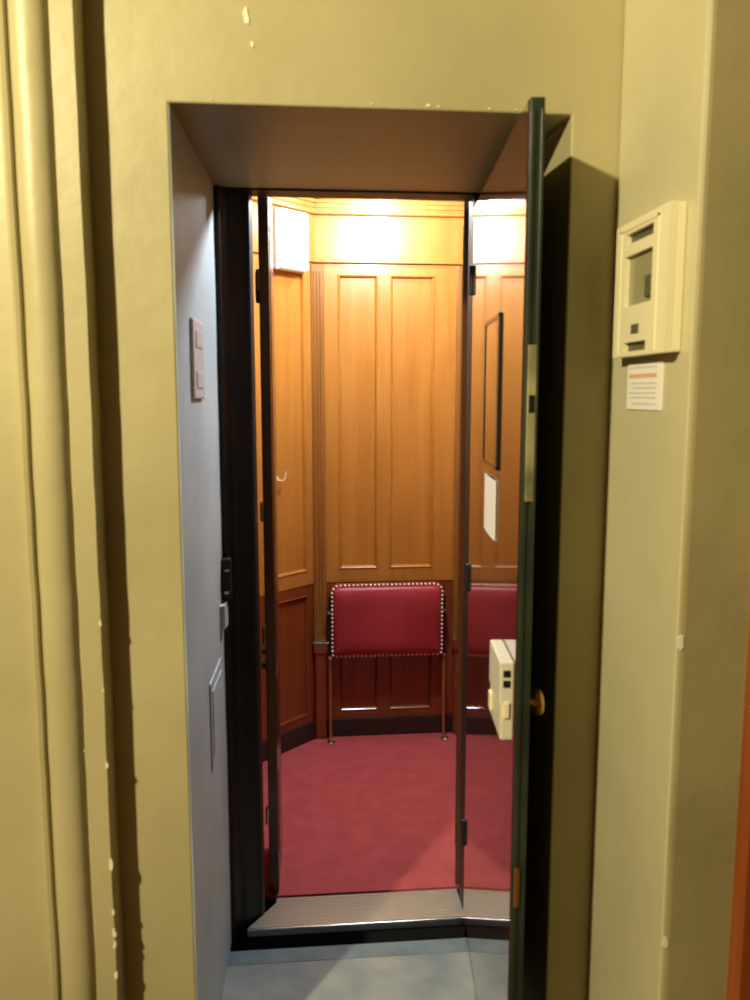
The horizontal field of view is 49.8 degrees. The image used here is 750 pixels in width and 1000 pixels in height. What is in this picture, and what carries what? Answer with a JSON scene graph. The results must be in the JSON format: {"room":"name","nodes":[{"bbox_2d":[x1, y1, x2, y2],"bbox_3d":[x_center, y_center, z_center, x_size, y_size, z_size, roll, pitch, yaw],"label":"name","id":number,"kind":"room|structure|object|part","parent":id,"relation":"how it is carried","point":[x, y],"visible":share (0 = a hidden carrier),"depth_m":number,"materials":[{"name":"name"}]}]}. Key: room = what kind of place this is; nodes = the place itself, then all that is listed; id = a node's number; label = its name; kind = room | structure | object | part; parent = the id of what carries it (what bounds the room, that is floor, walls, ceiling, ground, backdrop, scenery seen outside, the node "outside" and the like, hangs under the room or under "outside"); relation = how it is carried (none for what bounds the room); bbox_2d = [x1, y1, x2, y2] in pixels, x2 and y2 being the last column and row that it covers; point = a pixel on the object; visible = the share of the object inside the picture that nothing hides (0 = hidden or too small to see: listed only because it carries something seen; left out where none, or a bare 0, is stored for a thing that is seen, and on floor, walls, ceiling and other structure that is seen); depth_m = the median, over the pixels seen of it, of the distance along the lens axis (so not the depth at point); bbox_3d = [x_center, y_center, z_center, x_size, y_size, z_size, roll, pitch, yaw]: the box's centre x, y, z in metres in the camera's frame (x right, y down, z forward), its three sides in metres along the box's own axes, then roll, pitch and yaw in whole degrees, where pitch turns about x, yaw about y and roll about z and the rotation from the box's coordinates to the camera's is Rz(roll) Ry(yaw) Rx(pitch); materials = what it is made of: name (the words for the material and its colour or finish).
{"room":"hallway","nodes":[
{"label":"hallway","id":0,"kind":"room"},
{"bbox_2d":[168,104,231,999],"bbox_3d":[-0.387,0.264,1.881,0.010,2.052,0.594,0,7,-3],"label":"wall reveal","id":1,"kind":"structure","parent":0,"point":[192,201],"depth_m":1.79,"materials":[{"name":"grey paint"}]},
{"bbox_2d":[190,317,204,398],"bbox_3d":[-0.380,-0.301,1.732,0.010,0.166,0.140,0,7,-3],"label":"switch plate","id":2,"kind":"object","parent":1,"relation":"attached to","point":[196,327],"visible":1,"depth_m":1.70,"materials":[{"name":"white plastic"}]},
{"bbox_3d":[-0.390,0.522,1.995,0.006,0.210,0.190,0,7,-3],"label":"painted plate","id":3,"kind":"part","parent":1,"relation":"part of","materials":[{"name":"grey paint"}]},
{"bbox_2d":[222,938,476,999],"bbox_3d":[-0.217,1.626,0.405,5.040,0.272,4.140,-1,7,-5],"label":"floor","id":4,"kind":"structure","parent":0,"point":[438,969],"depth_m":2.16,"materials":[{"name":"grey stone"}]},
{"bbox_2d":[252,197,463,912],"bbox_3d":[0.105,-0.006,2.898,1.610,2.465,1.190,-1,7,-5],"label":"cabin","id":5,"kind":"object","parent":4,"relation":"on","point":[368,339],"visible":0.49,"depth_m":3.38,"materials":[{"name":"brown wood"}]},
{"bbox_2d":[255,197,281,891],"bbox_3d":[-0.317,0.146,2.432,0.043,2.060,0.262,-1,7,-4],"label":"door","id":6,"kind":"structure","parent":5,"relation":"attached to","point":[264,278],"depth_m":2.32,"materials":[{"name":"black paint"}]},
{"bbox_3d":[-0.313,0.146,2.433,0.032,1.860,0.160,-1,7,-4],"label":"door panel","id":7,"kind":"part","parent":6,"relation":"part of","materials":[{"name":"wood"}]},
{"bbox_2d":[277,471,286,481],"bbox_3d":[-0.382,-0.094,3.248,0.052,0.042,0.021,1,7,7],"label":"coat hook","id":8,"kind":"object","parent":5,"relation":"attached to","point":[286,471],"visible":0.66,"depth_m":3.25,"materials":[{"name":"silver metal"}]},
{"bbox_3d":[-0.459,1.038,3.324,0.016,0.085,0.643,6,10,41],"label":"skirting","id":9,"kind":"part","parent":5,"relation":"part of","materials":[{"name":"black wood"}]},
{"bbox_3d":[-0.449,-0.285,3.172,0.016,1.235,0.485,6,10,41],"label":"panel moulding","id":10,"kind":"part","parent":5,"relation":"part of","materials":[{"name":"brown wood"}]},
{"bbox_2d":[273,207,308,272],"bbox_3d":[-0.325,-1.014,3.157,0.046,0.232,0.151,6,10,41],"label":"wall light","id":11,"kind":"object","parent":5,"relation":"attached to","point":[291,249],"visible":1,"depth_m":3.12,"materials":[{"name":"white glass"}]},
{"bbox_3d":[-0.450,0.693,3.300,0.014,0.535,0.485,6,10,41],"label":"panel moulding","id":12,"kind":"part","parent":5,"relation":"part of","materials":[{"name":"red wood"}]},
{"bbox_3d":[0.047,0.661,3.549,0.405,0.535,0.014,-1,7,-5],"label":"panel moulding","id":13,"kind":"part","parent":5,"relation":"part of","materials":[{"name":"red wood"}]},
{"bbox_3d":[0.048,-0.318,3.421,0.405,1.235,0.016,-1,7,-5],"label":"panel moulding","id":14,"kind":"part","parent":5,"relation":"part of","materials":[{"name":"brown wood"}]},
{"bbox_2d":[327,581,447,744],"bbox_3d":[0.058,0.701,3.481,0.529,0.699,0.062,-1,7,-5],"label":"seat","id":15,"kind":"object","parent":5,"relation":"on","point":[371,619],"visible":1,"depth_m":3.43,"materials":[{"name":"red leather"}]},
{"bbox_3d":[-0.194,0.549,3.462,0.012,0.280,0.009,-1,7,-5],"label":"rail","id":16,"kind":"part","parent":15,"relation":"part of","materials":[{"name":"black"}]},
{"bbox_3d":[-0.192,0.859,3.486,0.017,0.383,0.036,-1,8,-10],"label":"leg","id":17,"kind":"part","parent":15,"relation":"part of","materials":[{"name":"brown wood"}]},
{"bbox_3d":[0.053,0.513,3.456,0.481,0.318,0.008,-1,7,-5],"label":"nail trim","id":18,"kind":"part","parent":15,"relation":"part of","materials":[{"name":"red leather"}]},
{"bbox_2d":[333,585,440,654],"bbox_3d":[0.054,0.515,3.443,0.461,0.298,0.036,-1,7,-5],"label":"cushion","id":19,"kind":"object","parent":15,"relation":"on","point":[368,619],"depth_m":3.43,"materials":[{"name":"red leather"}]},
{"bbox_3d":[0.301,0.854,3.529,0.017,0.383,0.036,-1,8,-10],"label":"leg","id":20,"kind":"part","parent":15,"relation":"part of","materials":[{"name":"brown wood"}]},
{"bbox_3d":[0.299,0.543,3.505,0.012,0.280,0.009,-1,7,-5],"label":"rail","id":21,"kind":"part","parent":15,"relation":"part of","materials":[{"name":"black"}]},
{"bbox_3d":[0.066,1.004,3.588,0.638,0.085,0.016,-1,7,-5],"label":"skirting","id":22,"kind":"part","parent":5,"relation":"part of","materials":[{"name":"black wood"}]},
{"bbox_2d":[455,201,468,883],"bbox_3d":[0.276,0.141,2.474,0.039,2.060,0.262,1,7,6],"label":"door","id":23,"kind":"structure","parent":5,"relation":"attached to","point":[466,203],"depth_m":2.35,"materials":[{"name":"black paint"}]},
{"bbox_3d":[0.273,0.140,2.475,0.032,1.860,0.160,1,7,6],"label":"door panel","id":24,"kind":"part","parent":23,"relation":"part of","materials":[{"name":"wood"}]},
{"bbox_2d":[83,0,624,999],"bbox_3d":[-1.148,-0.312,1.740,3.220,3.230,0.602,-1,7,-5],"label":"wall","id":25,"kind":"structure","parent":0,"point":[378,95],"depth_m":1.55,"materials":[{"name":"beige paint"}]},
{"bbox_2d":[0,0,125,999],"bbox_3d":[-0.691,-0.273,1.443,0.367,3.230,0.080,-1,7,-5],"label":"trim","id":26,"kind":"structure","parent":25,"relation":"attached to","point":[62,934],"depth_m":1.48,"materials":[{"name":"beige paint"}]},
{"bbox_2d":[213,185,480,951],"bbox_3d":[-0.044,0.199,2.184,0.730,2.242,0.192,-1,7,-5],"label":"entrance surround","id":27,"kind":"object","parent":25,"relation":"attached to","point":[239,612],"visible":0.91,"depth_m":2.18,"materials":[{"name":"black paint"}]},
{"bbox_3d":[-0.365,0.258,2.209,0.092,2.120,0.102,-1,7,-5],"label":"post","id":28,"kind":"part","parent":27,"relation":"part of","materials":[{"name":"black metal"}]},
{"bbox_3d":[0.285,0.248,2.284,0.058,2.120,0.064,-1,7,-5],"label":"post","id":29,"kind":"part","parent":27,"relation":"part of","materials":[{"name":"black metal"}]},
{"bbox_2d":[461,97,544,999],"bbox_3d":[0.278,0.269,1.844,0.106,1.983,0.799,0,7,0],"label":"door","id":30,"kind":"structure","parent":27,"relation":"attached to","point":[505,271],"depth_m":1.57,"materials":[{"name":"green paint"}]},
{"bbox_2d":[484,473,495,540],"bbox_3d":[0.252,0.012,1.783,0.003,0.127,0.186,0,7,1],"label":"notice","id":31,"kind":"object","parent":30,"relation":"attached to","point":[490,484],"visible":1,"depth_m":1.75,"materials":[{"name":"white paper"}]},
{"bbox_3d":[0.254,-0.233,1.753,0.004,0.298,0.201,0,7,0],"label":"pane","id":32,"kind":"part","parent":30,"relation":"part of","materials":[{"name":"clear glass"}]},
{"bbox_3d":[0.253,-0.233,1.753,0.006,0.320,0.223,0,7,0],"label":"pane frame","id":33,"kind":"part","parent":30,"relation":"part of","materials":[{"name":"grey"}]},
{"bbox_3d":[0.264,0.722,1.505,0.010,0.080,0.005,0,7,0],"label":"strike plate","id":34,"kind":"part","parent":30,"relation":"part of","materials":[{"name":"gold metal"}]},
{"bbox_3d":[0.270,0.270,1.841,0.025,1.983,0.778,0,7,0],"label":"door","id":35,"kind":"part","parent":30,"relation":"part of","materials":[{"name":"green paint"}]},
{"bbox_3d":[0.269,-0.131,1.394,0.016,0.270,0.006,0,7,0],"label":"latch plate","id":36,"kind":"part","parent":30,"relation":"part of","materials":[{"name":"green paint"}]},
{"bbox_3d":[0.304,0.395,1.579,0.050,0.054,0.054,-1,7,-5],"label":"knob","id":37,"kind":"part","parent":30,"relation":"part of","materials":[{"name":"gold metal"}]},
{"bbox_2d":[247,889,464,950],"bbox_3d":[-0.056,1.262,2.388,0.626,0.122,0.140,-1,7,-5],"label":"door sill","id":38,"kind":"structure","parent":25,"relation":"attached to","point":[347,919],"depth_m":2.34,"materials":[{"name":"silver metal"}]},
{"bbox_2d":[588,0,749,999],"bbox_3d":[1.246,-0.315,1.769,1.604,3.230,0.922,-1,7,-5],"label":"wall","id":39,"kind":"structure","parent":0,"point":[676,616],"depth_m":1.35,"materials":[{"name":"beige paint"}]},
{"bbox_2d":[626,361,663,410],"bbox_3d":[0.474,-0.201,1.425,0.004,0.083,0.145,-1,7,-5],"label":"instruction label","id":40,"kind":"object","parent":39,"relation":"attached to","point":[645,379],"visible":1,"depth_m":1.42,"materials":[{"name":"white paper"}]},
{"bbox_2d":[612,200,686,357],"bbox_3d":[0.464,-0.365,1.379,0.030,0.232,0.218,-1,7,-5],"label":"panel","id":41,"kind":"object","parent":39,"relation":"attached to","point":[650,251],"visible":1,"depth_m":1.33,"materials":[{"name":"beige plastic"}]},
{"bbox_2d":[726,619,749,999],"bbox_3d":[0.655,0.247,1.316,0.092,2.230,0.027,-1,7,-5],"label":"trim","id":42,"kind":"structure","parent":39,"relation":"attached to","point":[738,980],"depth_m":1.36,"materials":[{"name":"brown wood"}]}
]}

